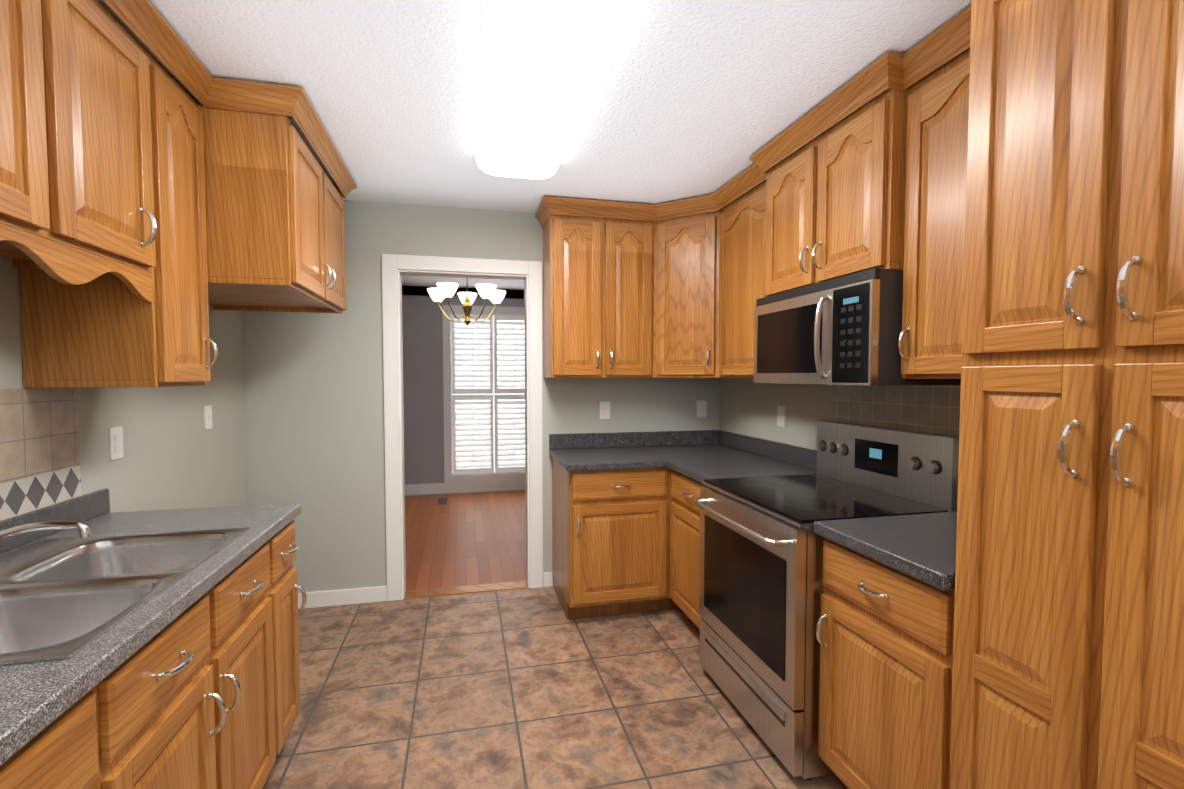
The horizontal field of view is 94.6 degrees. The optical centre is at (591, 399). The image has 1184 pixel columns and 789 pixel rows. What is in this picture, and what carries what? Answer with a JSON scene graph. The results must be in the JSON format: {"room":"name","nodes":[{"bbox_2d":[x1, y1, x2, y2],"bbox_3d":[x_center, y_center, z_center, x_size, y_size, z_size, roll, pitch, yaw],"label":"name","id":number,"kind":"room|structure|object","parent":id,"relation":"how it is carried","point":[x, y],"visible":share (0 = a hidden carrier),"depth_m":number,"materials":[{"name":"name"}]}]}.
{"room":"kitchen","nodes":[
{"label":"kitchen","id":0,"kind":"room"},
{"bbox_2d":[0,256,246,519],"bbox_3d":[-1.443,0.150,0.533,0.100,2.440,5.640,-1,2,-13],"label":"wall","id":1,"kind":"structure","parent":0,"point":[177,455],"depth_m":2.31,"materials":[{"name":"grey paint"}]},
{"bbox_2d":[0,388,80,520],"bbox_3d":[-1.226,0.220,-0.153,0.006,0.358,4.000,-1,2,-13],"label":"wall tile","id":2,"kind":"structure","parent":1,"relation":"attached to","point":[39,451],"depth_m":1.62,"materials":[{"name":"beige tile"}]},
{"bbox_2d":[0,0,156,302],"bbox_3d":[-1.350,-0.640,1.173,0.386,0.743,0.855,-1,2,-13],"label":"upper cabinet","id":3,"kind":"object","parent":1,"relation":"attached to","point":[76,190],"visible":1,"depth_m":1.30,"materials":[{"name":"brown wood"}]},
{"bbox_2d":[109,426,123,459],"bbox_3d":[-1.730,0.160,1.988,0.008,0.116,0.072,-1,2,-13],"label":"outlet","id":4,"kind":"object","parent":1,"relation":"attached to","point":[116,442],"visible":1,"depth_m":1.98,"materials":[{"name":"white plastic"}]},
{"bbox_2d":[18,49,217,387],"bbox_3d":[-1.487,-0.539,1.759,0.386,0.995,0.340,-1,2,-13],"label":"upper cabinet","id":5,"kind":"object","parent":1,"relation":"attached to","point":[108,329],"visible":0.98,"depth_m":1.64,"materials":[{"name":"brown wood"}]},
{"bbox_2d":[204,405,211,429],"bbox_3d":[-1.898,0.090,2.706,0.014,0.116,0.072,-1,2,-13],"label":"light switch","id":6,"kind":"object","parent":1,"relation":"attached to","point":[208,417],"visible":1,"depth_m":2.70,"materials":[{"name":"white plastic"}]},
{"bbox_2d":[102,0,356,197],"bbox_3d":[-1.198,-1.044,1.150,0.679,0.085,3.584,-1,2,-13],"label":"crown molding","id":7,"kind":"structure","parent":1,"relation":"attached to","point":[146,23],"depth_m":1.92,"materials":[{"name":"brown wood"}]},
{"bbox_2d":[199,105,345,312],"bbox_3d":[-1.497,-0.751,2.401,0.666,0.625,0.930,-1,2,-13],"label":"upper cabinet","id":8,"kind":"object","parent":1,"relation":"attached to","point":[275,223],"visible":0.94,"depth_m":2.01,"materials":[{"name":"brown wood"}]},
{"bbox_2d":[402,286,523,484],"bbox_3d":[-0.930,-0.050,5.094,5.000,2.460,3.210,-1,2,-13],"label":"wall","id":9,"kind":"structure","parent":0,"point":[422,333],"depth_m":6.40,"materials":[{"name":"grey paint"}]},
{"bbox_2d":[402,286,523,298],"bbox_3d":[-1.321,-1.266,6.538,4.875,0.110,0.075,-1,2,-13],"label":"crown molding","id":10,"kind":"structure","parent":9,"relation":"attached to","point":[506,296],"depth_m":6.42,"materials":[{"name":"black"}]},
{"bbox_2d":[405,480,524,495],"bbox_3d":[-1.274,1.054,6.598,4.800,0.130,0.017,-1,2,-13],"label":"baseboard","id":11,"kind":"structure","parent":9,"relation":"attached to","point":[446,488],"depth_m":6.52,"materials":[{"name":"white"}]},
{"bbox_2d":[442,305,524,482],"bbox_3d":[-1.189,-0.063,6.606,1.170,2.100,0.120,-1,2,-13],"label":"dining window","id":12,"kind":"structure","parent":9,"relation":"in","point":[484,380],"depth_m":6.57,"materials":[{"name":"white wood"}]},
{"bbox_2d":[242,200,719,592],"bbox_3d":[-0.570,0.024,3.573,3.000,2.440,0.120,-1,2,-13],"label":"wall","id":13,"kind":"structure","parent":0,"point":[314,408],"depth_m":3.31,"materials":[{"name":"grey paint"}]},
{"bbox_2d":[298,586,386,608],"bbox_3d":[-1.628,1.208,3.302,0.731,0.095,0.016,-1,2,-13],"label":"baseboard","id":14,"kind":"structure","parent":13,"relation":"attached to","point":[345,596],"depth_m":3.33,"materials":[{"name":"white"}]},
{"bbox_2d":[382,254,542,600],"bbox_3d":[-0.813,0.180,3.522,0.974,2.132,0.156,-1,2,-13],"label":"door frame","id":15,"kind":"structure","parent":13,"relation":"attached to","point":[395,267],"depth_m":3.41,"materials":[{"name":"white wood"}]},
{"bbox_2d":[543,214,653,377],"bbox_3d":[0.038,-0.621,3.441,0.645,0.970,0.361,-1,2,-13],"label":"upper cabinet","id":16,"kind":"object","parent":13,"relation":"attached to","point":[597,297],"visible":0.98,"depth_m":3.31,"materials":[{"name":"brown wood"}]},
{"bbox_2d":[600,402,609,418],"bbox_3d":[0.088,0.075,3.664,0.072,0.116,0.008,-1,2,-13],"label":"outlet","id":17,"kind":"object","parent":13,"relation":"attached to","point":[604,410],"visible":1,"depth_m":3.66,"materials":[{"name":"white plastic"}]},
{"bbox_2d":[697,401,706,416],"bbox_3d":[0.769,0.068,3.825,0.072,0.116,0.008,-1,2,-13],"label":"outlet","id":18,"kind":"object","parent":13,"relation":"attached to","point":[701,408],"visible":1,"depth_m":3.82,"materials":[{"name":"white plastic"}]},
{"bbox_2d":[97,0,970,289],"bbox_3d":[-0.292,-1.156,2.350,4.800,0.020,8.750,-1,2,-13],"label":"ceiling","id":19,"kind":"structure","parent":0,"point":[691,98],"depth_m":1.92,"materials":[{"name":"white paint"}]},
{"bbox_2d":[427,278,505,325],"bbox_3d":[-1.150,-0.968,5.036,0.722,0.580,0.699,-1,2,-13],"label":"chandelier","id":20,"kind":"object","parent":19,"relation":"hanging from","point":[442,291],"visible":1,"depth_m":4.98,"materials":[{"name":"white glass"}]},
{"bbox_2d":[474,0,633,179],"bbox_3d":[-0.219,-1.089,2.041,0.408,0.088,1.398,-1,2,-13],"label":"ceiling light","id":21,"kind":"object","parent":19,"relation":"attached to","point":[542,63],"visible":1,"depth_m":1.75,"materials":[{"name":"white"}]},
{"bbox_2d":[262,490,843,788],"bbox_3d":[-0.292,1.316,2.453,4.800,0.050,8.750,-1,2,-13],"label":"floor","id":22,"kind":"structure","parent":0,"point":[528,688],"depth_m":2.41,"materials":[{"name":"tile"}]},
{"bbox_2d":[0,646,147,788],"bbox_3d":[-1.039,0.938,0.430,0.619,0.876,1.102,-1,2,-13],"label":"base cabinet","id":23,"kind":"object","parent":22,"relation":"on","point":[98,742],"depth_m":0.94,"materials":[{"name":"brown wood"}]},
{"bbox_2d":[0,489,300,765],"bbox_3d":[-0.933,0.456,-0.011,0.632,0.125,4.118,-1,2,-13],"label":"countertop","id":24,"kind":"structure","parent":23,"relation":"on","point":[37,698],"depth_m":1.22,"materials":[{"name":"grey stone"}]},
{"bbox_2d":[0,521,90,539],"bbox_3d":[-1.308,0.320,1.230,0.300,0.198,0.246,-1,2,-13],"label":"faucet","id":25,"kind":"object","parent":24,"relation":"on","point":[82,528],"visible":1,"depth_m":1.24,"materials":[{"name":"silver metal"}]},
{"bbox_2d":[0,527,249,664],"bbox_3d":[-1.233,0.548,1.258,0.533,0.260,0.800,-1,2,-13],"label":"sink","id":26,"kind":"object","parent":24,"relation":"in","point":[65,598],"visible":0.48,"depth_m":1.27,"materials":[{"name":"silver metal"}]},
{"bbox_2d":[144,528,291,788],"bbox_3d":[-1.249,0.901,1.315,0.619,0.876,1.002,-1,2,-13],"label":"base cabinet","id":27,"kind":"object","parent":22,"relation":"on","point":[203,692],"depth_m":1.43,"materials":[{"name":"brown wood"}]},
{"bbox_2d":[284,520,303,725],"bbox_3d":[-1.372,0.879,1.837,0.619,0.876,0.356,-1,2,-13],"label":"base cabinet","id":28,"kind":"object","parent":22,"relation":"on","point":[289,530],"depth_m":2.00,"materials":[{"name":"brown wood"}]},
{"bbox_2d":[437,498,447,503],"bbox_3d":[-1.671,1.137,6.105,0.100,0.004,0.300,-1,2,-13],"label":"floor vent","id":29,"kind":"object","parent":22,"relation":"in","point":[442,500],"visible":1,"depth_m":6.09,"materials":[{"name":"grey metal"}]},
{"bbox_2d":[404,581,527,598],"bbox_3d":[-0.813,1.242,3.566,0.774,0.006,0.120,-1,2,-13],"label":"threshold","id":30,"kind":"object","parent":22,"relation":"on","point":[409,594],"visible":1,"depth_m":3.56,"materials":[{"name":"brown wood"}]},
{"bbox_2d":[552,458,678,619],"bbox_3d":[0.395,0.813,3.434,1.198,0.875,0.654,-1,2,-13],"label":"base cabinet","id":31,"kind":"object","parent":22,"relation":"on","point":[610,542],"visible":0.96,"depth_m":3.10,"materials":[{"name":"brown wood"}]},
{"bbox_2d":[549,430,816,482],"bbox_3d":[0.449,0.317,3.143,1.218,0.140,1.205,-1,2,-13],"label":"countertop","id":32,"kind":"structure","parent":31,"relation":"on","point":[699,455],"depth_m":3.26,"materials":[{"name":"grey stone"}]},
{"bbox_2d":[670,470,705,631],"bbox_3d":[0.793,0.834,2.928,0.656,0.875,0.587,-1,2,-13],"label":"base cabinet","id":33,"kind":"object","parent":22,"relation":"on","point":[684,547],"visible":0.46,"depth_m":2.92,"materials":[{"name":"brown wood"}]},
{"bbox_2d":[694,421,958,779],"bbox_3d":[0.890,0.712,2.250,0.760,1.175,0.760,-1,2,-13],"label":"range","id":34,"kind":"object","parent":22,"relation":"on","point":[761,571],"visible":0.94,"depth_m":2.07,"materials":[{"name":"silver metal"}]},
{"bbox_2d":[816,538,954,788],"bbox_3d":[1.095,0.887,1.651,0.656,0.875,0.507,-1,2,-13],"label":"base cabinet","id":35,"kind":"object","parent":22,"relation":"on","point":[885,635],"visible":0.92,"depth_m":1.54,"materials":[{"name":"brown wood"}]},
{"bbox_2d":[813,511,956,589],"bbox_3d":[1.098,0.380,1.632,0.637,0.140,0.505,-1,2,-13],"label":"countertop","id":36,"kind":"structure","parent":35,"relation":"on","point":[921,547],"depth_m":1.60,"materials":[{"name":"grey stone"}]},
{"bbox_2d":[949,0,1183,788],"bbox_3d":[1.220,0.170,1.072,0.666,2.355,0.620,-1,2,-13],"label":"pantry","id":37,"kind":"object","parent":22,"relation":"on","point":[1068,657],"visible":1,"depth_m":1.05,"materials":[{"name":"brown wood"}]},
{"bbox_2d":[535,5,970,228],"bbox_3d":[0.631,-1.085,2.128,1.303,0.085,3.148,-1,2,-13],"label":"crown molding","id":38,"kind":"structure","parent":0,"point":[945,43],"depth_m":2.16,"materials":[{"name":"brown wood"}]},
{"bbox_2d":[720,378,831,449],"bbox_3d":[1.574,0.121,1.246,0.100,2.440,5.640,-1,2,-13],"label":"wall","id":39,"kind":"structure","parent":0,"point":[748,406],"depth_m":3.19,"materials":[{"name":"grey paint"}]},
{"bbox_2d":[653,210,721,377],"bbox_3d":[0.677,-0.622,3.464,0.608,0.970,0.609,-1,2,-13],"label":"upper cabinet","id":40,"kind":"object","parent":39,"relation":"attached to","point":[685,296],"visible":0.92,"depth_m":3.26,"materials":[{"name":"brown wood"}]},
{"bbox_2d":[718,181,766,377],"bbox_3d":[0.935,-0.599,2.908,0.361,0.970,0.594,-1,2,-13],"label":"upper cabinet","id":41,"kind":"object","parent":39,"relation":"attached to","point":[742,254],"visible":0.27,"depth_m":2.90,"materials":[{"name":"brown wood"}]},
{"bbox_2d":[777,406,784,426],"bbox_3d":[1.077,0.098,3.112,0.008,0.116,0.072,-1,2,-13],"label":"outlet","id":42,"kind":"object","parent":39,"relation":"attached to","point":[780,416],"visible":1,"depth_m":3.10,"materials":[{"name":"white plastic"}]},
{"bbox_2d":[765,89,908,295],"bbox_3d":[1.062,-0.756,2.232,0.421,0.600,0.765,-1,2,-13],"label":"upper cabinet","id":43,"kind":"object","parent":39,"relation":"attached to","point":[835,201],"visible":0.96,"depth_m":2.04,"materials":[{"name":"brown wood"}]},
{"bbox_2d":[754,268,960,384],"bbox_3d":[1.035,-0.260,2.247,0.478,0.393,0.761,-1,2,-13],"label":"microwave","id":44,"kind":"object","parent":43,"relation":"attached to","point":[845,330],"visible":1,"depth_m":2.00,"materials":[{"name":"grey metal"}]},
{"bbox_2d":[831,385,960,435],"bbox_3d":[1.326,0.112,2.066,0.006,0.358,1.270,-1,2,-13],"label":"wall tile","id":45,"kind":"structure","parent":39,"relation":"attached to","point":[930,408],"depth_m":2.25,"materials":[{"name":"beige tile"}]},
{"bbox_2d":[898,49,969,378],"bbox_3d":[1.238,-0.546,1.627,0.361,0.970,0.510,-1,2,-13],"label":"upper cabinet","id":46,"kind":"object","parent":39,"relation":"attached to","point":[930,342],"visible":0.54,"depth_m":1.71,"materials":[{"name":"brown wood"}]}
]}

